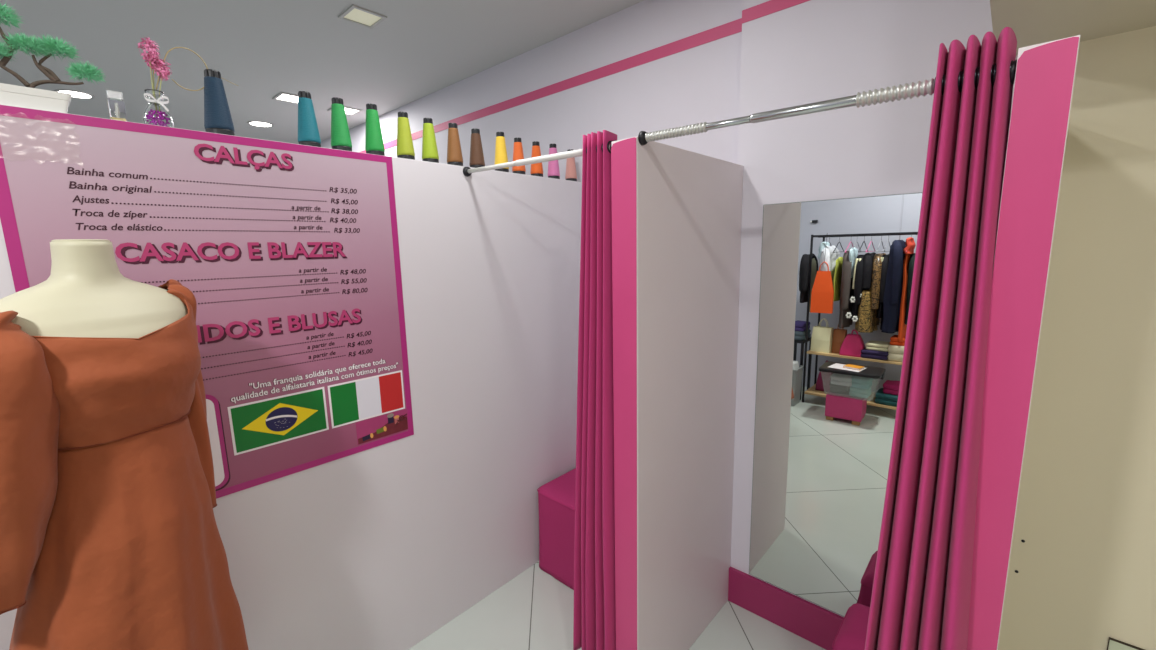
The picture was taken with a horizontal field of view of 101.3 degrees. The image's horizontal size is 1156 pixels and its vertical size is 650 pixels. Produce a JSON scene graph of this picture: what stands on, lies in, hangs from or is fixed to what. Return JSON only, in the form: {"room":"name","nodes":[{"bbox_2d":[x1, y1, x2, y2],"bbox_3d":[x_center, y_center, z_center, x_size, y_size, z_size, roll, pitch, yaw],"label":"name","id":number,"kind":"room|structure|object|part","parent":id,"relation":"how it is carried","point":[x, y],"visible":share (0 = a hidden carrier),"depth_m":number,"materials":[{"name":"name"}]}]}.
{"room":"service shop","nodes":[
{"label":"service shop","id":0,"kind":"room"},
{"bbox_2d":[0,104,581,649],"bbox_3d":[-0.811,0.376,1.738,0.085,1.942,2.550,7,12,42],"label":"wall","id":1,"kind":"structure","parent":0,"point":[381,547],"depth_m":1.95,"materials":[{"name":"paint"}]},
{"bbox_2d":[0,3,105,112],"bbox_3d":[-1.282,-0.611,1.077,0.085,0.237,0.305,7,12,42],"label":"bonsai plant","id":2,"kind":"object","parent":1,"relation":"on","point":[28,96],"visible":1,"depth_m":1.09,"materials":[{"name":"green plant"}]},
{"bbox_3d":[-1.305,-0.512,1.067,0.078,0.046,0.233,7,12,42],"label":"planter","id":3,"kind":"part","parent":2,"relation":"part of","materials":[{"name":"white ceramic"}]},
{"bbox_2d":[106,90,126,120],"bbox_3d":[-1.174,-0.553,1.206,0.024,0.076,0.031,7,12,42],"label":"clear bottle","id":4,"kind":"object","parent":1,"relation":"on","point":[116,106],"visible":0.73,"depth_m":1.20,"materials":[{"name":"clear glass"}]},
{"bbox_2d":[137,37,238,127],"bbox_3d":[-1.068,-0.649,1.312,0.063,0.230,0.227,7,12,42],"label":"flower vase","id":5,"kind":"object","parent":1,"relation":"on","point":[156,112],"visible":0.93,"depth_m":1.25,"materials":[{"name":"clear glass"},{"name":"pink petal"},{"name":"white fabric ribbon"}]},
{"bbox_3d":[-1.123,-0.627,1.254,0.007,0.165,0.004,-5,10,-20],"label":"flower stem","id":6,"kind":"part","parent":5,"relation":"part of","materials":[{"name":"green plant"}]},
{"bbox_3d":[-1.121,-0.571,1.263,0.063,0.096,0.063,7,12,42],"label":"glass","id":7,"kind":"part","parent":5,"relation":"part of","materials":[{"name":"white"}]},
{"bbox_2d":[0,105,413,498],"bbox_3d":[-0.970,-0.024,1.438,0.005,1.046,0.938,7,12,42],"label":"poster","id":8,"kind":"object","parent":1,"relation":"attached to","point":[288,254],"visible":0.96,"depth_m":1.43,"materials":[{"name":"pink paper"}]},
{"bbox_3d":[-1.147,0.358,1.294,0.001,0.268,0.275,7,12,42],"label":"white panel","id":9,"kind":"part","parent":8,"relation":"part of","materials":[{"name":"white plastic"}]},
{"label":"notice panel","id":10,"kind":"part","parent":8,"relation":"part of","materials":[{"name":"plastic"}]},
{"bbox_2d":[362,434,370,440],"bbox_3d":[-0.767,0.409,1.724,0.001,0.020,0.036,7,12,42],"label":"print","id":11,"kind":"object","parent":8,"relation":"attached to","point":[367,437],"depth_m":1.72},
{"bbox_2d":[376,427,383,433],"bbox_3d":[-0.732,0.391,1.760,0.001,0.020,0.034,7,12,42],"label":"print","id":12,"kind":"object","parent":8,"relation":"attached to","point":[380,430],"depth_m":1.76},
{"bbox_2d":[356,409,408,444],"bbox_3d":[-0.725,0.377,1.767,0.001,0.084,0.197,7,12,42],"label":"picture","id":13,"kind":"object","parent":8,"relation":"attached to","point":[371,429],"depth_m":1.76},
{"bbox_2d":[388,417,393,423],"bbox_3d":[-0.705,0.355,1.785,0.001,0.030,0.022,7,12,42],"label":"print","id":14,"kind":"object","parent":8,"relation":"attached to","point":[390,420],"depth_m":1.79},
{"bbox_2d":[204,69,234,135],"bbox_3d":[-1.032,-0.630,1.354,0.070,0.176,0.070,7,12,42],"label":"thread cone","id":15,"kind":"object","parent":1,"relation":"on","point":[217,115],"visible":0.94,"depth_m":1.33,"materials":[{"name":"blue"}]},
{"bbox_2d":[298,91,320,146],"bbox_3d":[-0.873,-0.658,1.528,0.066,0.170,0.066,7,12,42],"label":"thread cone","id":16,"kind":"object","parent":1,"relation":"on","point":[308,132],"visible":0.98,"depth_m":1.51,"materials":[{"name":"teal"}]},
{"bbox_2d":[331,97,351,150],"bbox_3d":[-0.805,-0.673,1.602,0.065,0.172,0.065,7,12,42],"label":"thread cone","id":17,"kind":"object","parent":1,"relation":"on","point":[340,134],"visible":0.99,"depth_m":1.58,"materials":[{"name":"green"}]},
{"bbox_2d":[365,103,384,155],"bbox_3d":[-0.727,-0.690,1.686,0.065,0.176,0.065,7,12,42],"label":"thread cone","id":18,"kind":"object","parent":1,"relation":"on","point":[374,144],"visible":0.95,"depth_m":1.67,"materials":[{"name":"green fabric"}]},
{"bbox_2d":[397,112,414,159],"bbox_3d":[-0.649,-0.703,1.772,0.065,0.171,0.065,7,12,42],"label":"thread cone","id":19,"kind":"object","parent":1,"relation":"on","point":[405,148],"visible":0.96,"depth_m":1.75,"materials":[{"name":"yellow"}]},
{"bbox_2d":[422,118,438,162],"bbox_3d":[-0.580,-0.715,1.847,0.064,0.168,0.064,7,12,42],"label":"thread cone","id":20,"kind":"object","parent":1,"relation":"on","point":[429,145],"visible":0.98,"depth_m":1.83,"materials":[{"name":"yellow fabric"}]},
{"bbox_2d":[447,123,462,165],"bbox_3d":[-0.504,-0.730,1.929,0.065,0.169,0.065,7,12,42],"label":"thread cone","id":21,"kind":"object","parent":1,"relation":"on","point":[454,153],"visible":0.95,"depth_m":1.91,"materials":[{"name":"brown fabric"}]},
{"bbox_2d":[469,128,484,167],"bbox_3d":[-0.430,-0.742,2.010,0.065,0.165,0.065,7,12,42],"label":"thread cone","id":22,"kind":"object","parent":1,"relation":"on","point":[476,150],"visible":0.98,"depth_m":1.99,"materials":[{"name":"brown fabric"}]},
{"bbox_2d":[494,132,508,171],"bbox_3d":[-0.342,-0.764,2.105,0.065,0.173,0.065,7,12,42],"label":"thread cone","id":23,"kind":"object","parent":1,"relation":"on","point":[500,146],"visible":0.86,"depth_m":2.08,"materials":[{"name":"yellow fabric"}]},
{"bbox_2d":[512,138,525,174],"bbox_3d":[-0.274,-0.772,2.180,0.062,0.164,0.062,7,12,42],"label":"thread cone","id":24,"kind":"object","parent":1,"relation":"on","point":[518,154],"visible":0.71,"depth_m":2.16,"materials":[{"name":"orange fabric"}]},
{"bbox_2d":[530,141,542,176],"bbox_3d":[-0.198,-0.787,2.262,0.062,0.164,0.062,7,12,42],"label":"thread cone","id":25,"kind":"object","parent":1,"relation":"on","point":[536,169],"visible":0.76,"depth_m":2.24,"materials":[{"name":"orange fabric"}]},
{"bbox_2d":[463,140,616,176],"bbox_3d":[-0.169,-0.582,1.682,0.768,0.060,0.040,7,12,42],"label":"tension rod","id":26,"kind":"object","parent":1,"relation":"attached to","point":[467,171],"visible":0.77,"depth_m":1.67,"materials":[{"name":"white metal"}]},
{"bbox_2d":[573,130,616,649],"bbox_3d":[0.049,0.322,1.621,0.193,1.851,0.094,6,12,38],"label":"curtain","id":27,"kind":"object","parent":26,"relation":"hanging from","point":[594,626],"visible":0.97,"depth_m":1.58,"materials":[{"name":"fabric"}]},
{"bbox_2d":[547,144,559,178],"bbox_3d":[-0.122,-0.805,2.345,0.062,0.170,0.062,7,12,42],"label":"thread cone","id":28,"kind":"object","parent":1,"relation":"on","point":[553,166],"visible":0.79,"depth_m":2.33,"materials":[{"name":"pink fabric"}]},
{"bbox_2d":[565,149,576,180],"bbox_3d":[-0.037,-0.817,2.438,0.061,0.160,0.061,7,12,42],"label":"thread cone","id":29,"kind":"object","parent":1,"relation":"on","point":[571,174],"visible":0.79,"depth_m":2.42,"materials":[{"name":"pink fabric"}]},
{"bbox_2d":[0,0,643,143],"bbox_3d":[-2.420,-1.434,2.070,9.600,0.080,3.950,7,12,42],"label":"ceiling","id":30,"kind":"structure","parent":0,"point":[266,48],"depth_m":2.54,"materials":[{"name":"paint"}]},
{"bbox_2d":[54,89,94,98],"bbox_3d":[-3.377,-1.548,3.183,0.190,0.006,0.190,7,12,42],"label":"recessed light","id":31,"kind":"object","parent":30,"relation":"in","point":[75,94],"visible":0.81,"depth_m":3.18,"materials":[{"name":"grey"}]},
{"bbox_2d":[58,91,90,97],"bbox_3d":[-3.377,-1.550,3.183,0.156,0.003,0.156,7,12,42],"label":"diffuser","id":32,"kind":"object","parent":31,"relation":"attached to","point":[75,94],"depth_m":3.18,"materials":[{"name":"white plastic"}]},
{"bbox_2d":[247,121,273,127],"bbox_3d":[-2.678,-1.694,4.001,0.190,0.006,0.190,7,12,42],"label":"recessed light","id":33,"kind":"object","parent":30,"relation":"in","point":[252,123],"visible":1,"depth_m":4.00,"materials":[{"name":"grey plastic"}]},
{"bbox_2d":[250,122,271,126],"bbox_3d":[-2.678,-1.696,4.001,0.156,0.003,0.156,7,12,42],"label":"diffuser","id":34,"kind":"object","parent":33,"relation":"attached to","point":[258,124],"depth_m":4.01,"materials":[{"name":"white plastic"}]},
{"bbox_2d":[272,92,297,103],"bbox_3d":[-2.027,-1.604,3.357,0.190,0.008,0.190,7,12,42],"label":"recessed light","id":35,"kind":"object","parent":30,"relation":"in","point":[282,96],"visible":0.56,"depth_m":3.34,"materials":[{"name":"grey plastic"}]},
{"bbox_2d":[277,94,297,102],"bbox_3d":[-2.027,-1.606,3.356,0.156,0.003,0.156,7,12,42],"label":"diffuser","id":36,"kind":"object","parent":35,"relation":"attached to","point":[292,98],"depth_m":3.35,"materials":[{"name":"white plastic"}]},
{"bbox_2d":[327,106,362,115],"bbox_3d":[-1.799,-1.658,3.663,0.190,0.008,0.190,7,12,42],"label":"recessed light","id":37,"kind":"object","parent":30,"relation":"in","point":[349,111],"visible":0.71,"depth_m":3.67,"materials":[{"name":"grey plastic"}]},
{"bbox_2d":[345,108,357,113],"bbox_3d":[-1.799,-1.660,3.662,0.156,0.003,0.156,7,12,42],"label":"diffuser","id":38,"kind":"object","parent":37,"relation":"attached to","point":[348,110],"depth_m":3.67,"materials":[{"name":"white plastic"}]},
{"bbox_2d":[338,4,386,28],"bbox_3d":[-1.011,-1.445,2.225,0.160,0.008,0.160,7,12,42],"label":"recessed light","id":39,"kind":"object","parent":30,"relation":"in","point":[355,14],"visible":1,"depth_m":2.22,"materials":[{"name":"grey plastic"}]},
{"bbox_2d":[344,8,380,25],"bbox_3d":[-1.011,-1.447,2.225,0.131,0.003,0.131,7,12,42],"label":"diffuser","id":40,"kind":"object","parent":39,"relation":"attached to","point":[360,16],"depth_m":2.22,"materials":[{"name":"beige plastic"}]},
{"bbox_2d":[321,0,742,181],"bbox_3d":[-1.930,-0.416,4.441,7.156,2.700,0.100,7,12,42],"label":"wall","id":41,"kind":"structure","parent":0,"point":[701,83],"depth_m":2.32,"materials":[{"name":"white paint"}]},
{"bbox_2d":[360,18,741,152],"bbox_3d":[-1.988,-1.503,4.228,7.156,0.048,0.003,7,12,42],"label":"trim","id":42,"kind":"structure","parent":41,"relation":"attached to","point":[733,27],"depth_m":2.33,"materials":[{"name":"pink paint"}]},
{"bbox_2d":[408,561,825,649],"bbox_3d":[-2.361,1.296,2.507,9.600,0.050,3.950,7,12,42],"label":"floor","id":43,"kind":"structure","parent":0,"point":[533,610],"depth_m":2.03,"materials":[{"name":"tile"}]},
{"bbox_2d":[0,239,187,337],"bbox_3d":[-1.024,0.632,1.120,0.299,1.642,0.307,-4,9,-14],"label":"mannequin","id":44,"kind":"object","parent":43,"relation":"on","point":[85,293],"visible":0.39,"depth_m":0.96},
{"bbox_2d":[0,279,248,649],"bbox_3d":[-1.051,0.516,1.021,0.363,1.188,0.540,2,10,17],"label":"dress","id":45,"kind":"object","parent":44,"relation":"attached to","point":[110,539],"visible":0.91,"depth_m":0.96,"materials":[{"name":"orange fabric"}]},
{"bbox_2d":[537,468,575,589],"bbox_3d":[0.205,1.026,2.322,0.749,0.424,0.477,7,12,42],"label":"bench","id":46,"kind":"object","parent":43,"relation":"on","point":[556,498],"visible":0.25,"depth_m":2.30,"materials":[{"name":"pink fabric"}]},
{"bbox_2d":[832,603,869,649],"bbox_3d":[1.008,1.171,1.594,0.339,0.334,0.365,7,12,42],"label":"stool","id":47,"kind":"object","parent":43,"relation":"on","point":[851,634],"visible":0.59,"depth_m":1.58,"materials":[{"name":"pink fabric"}]},
{"bbox_2d":[611,136,742,649],"bbox_3d":[0.397,0.356,1.792,0.092,1.913,0.731,7,12,42],"label":"wall","id":48,"kind":"structure","parent":0,"point":[677,212],"depth_m":1.64,"materials":[{"name":"paint"}]},
{"bbox_3d":[0.152,0.405,1.527,0.090,1.911,0.003,7,12,42],"label":"panel","id":49,"kind":"part","parent":48,"relation":"part of","materials":[{"name":"pink paint"}]},
{"bbox_2d":[638,60,1016,145],"bbox_3d":[0.479,-0.492,1.101,0.795,0.058,0.040,7,12,42],"label":"tension rod","id":50,"kind":"object","parent":48,"relation":"attached to","point":[926,87],"visible":0.86,"depth_m":1.05,"materials":[{"name":"metal"}]},
{"bbox_2d":[865,27,1016,649],"bbox_3d":[0.721,0.395,0.974,0.188,1.841,0.173,7,12,42],"label":"curtain","id":51,"kind":"object","parent":50,"relation":"hanging from","point":[920,598],"visible":0.98,"depth_m":0.91,"materials":[{"name":"fabric"}]},
{"bbox_2d":[730,0,1155,649],"bbox_3d":[1.534,0.013,1.293,2.244,2.700,0.157,7,12,42],"label":"wall","id":52,"kind":"structure","parent":0,"point":[1085,564],"depth_m":1.38,"materials":[{"name":"beige paint"}]},
{"bbox_2d":[742,0,809,23],"bbox_3d":[0.906,-1.139,1.554,0.760,0.045,0.003,7,12,42],"label":"trim","id":53,"kind":"structure","parent":52,"relation":"attached to","point":[772,6],"depth_m":1.74,"materials":[{"name":"pink paint"}]},
{"bbox_2d":[728,566,843,649],"bbox_3d":[0.984,1.214,1.895,0.796,0.163,0.018,7,12,42],"label":"baseboard","id":54,"kind":"structure","parent":52,"relation":"attached to","point":[818,625],"depth_m":1.99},
{"bbox_2d":[749,192,922,616],"bbox_3d":[0.990,0.346,1.741,0.680,1.585,0.006,7,12,42],"label":"wall mirror","id":55,"kind":"object","parent":52,"relation":"attached to","point":[836,278],"visible":0.71,"depth_m":1.78,"materials":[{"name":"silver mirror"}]},
{"bbox_2d":[1107,637,1144,649],"bbox_3d":[1.550,0.948,1.333,0.088,0.102,0.010,7,12,42],"label":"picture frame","id":56,"kind":"object","parent":52,"relation":"attached to","point":[1113,644],"visible":1,"depth_m":1.34,"materials":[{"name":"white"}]},
{"bbox_3d":[1.551,0.949,1.334,0.084,0.100,0.006,7,12,42],"label":"plate","id":57,"kind":"part","parent":56,"relation":"part of","materials":[{"name":"white"}]},
{"bbox_2d":[967,35,1080,649],"bbox_3d":[1.048,0.430,1.207,0.074,1.925,0.731,7,12,42],"label":"wall","id":58,"kind":"structure","parent":0,"point":[1045,72],"depth_m":0.86,"materials":[{"name":"paint"}]},
{"bbox_2d":[990,0,1155,54],"bbox_3d":[1.525,-0.941,0.582,1.485,0.590,0.643,7,12,42],"label":"ceiling","id":59,"kind":"structure","parent":0,"point":[1033,22],"depth_m":1.11,"materials":[{"name":"beige paint"}]}
]}

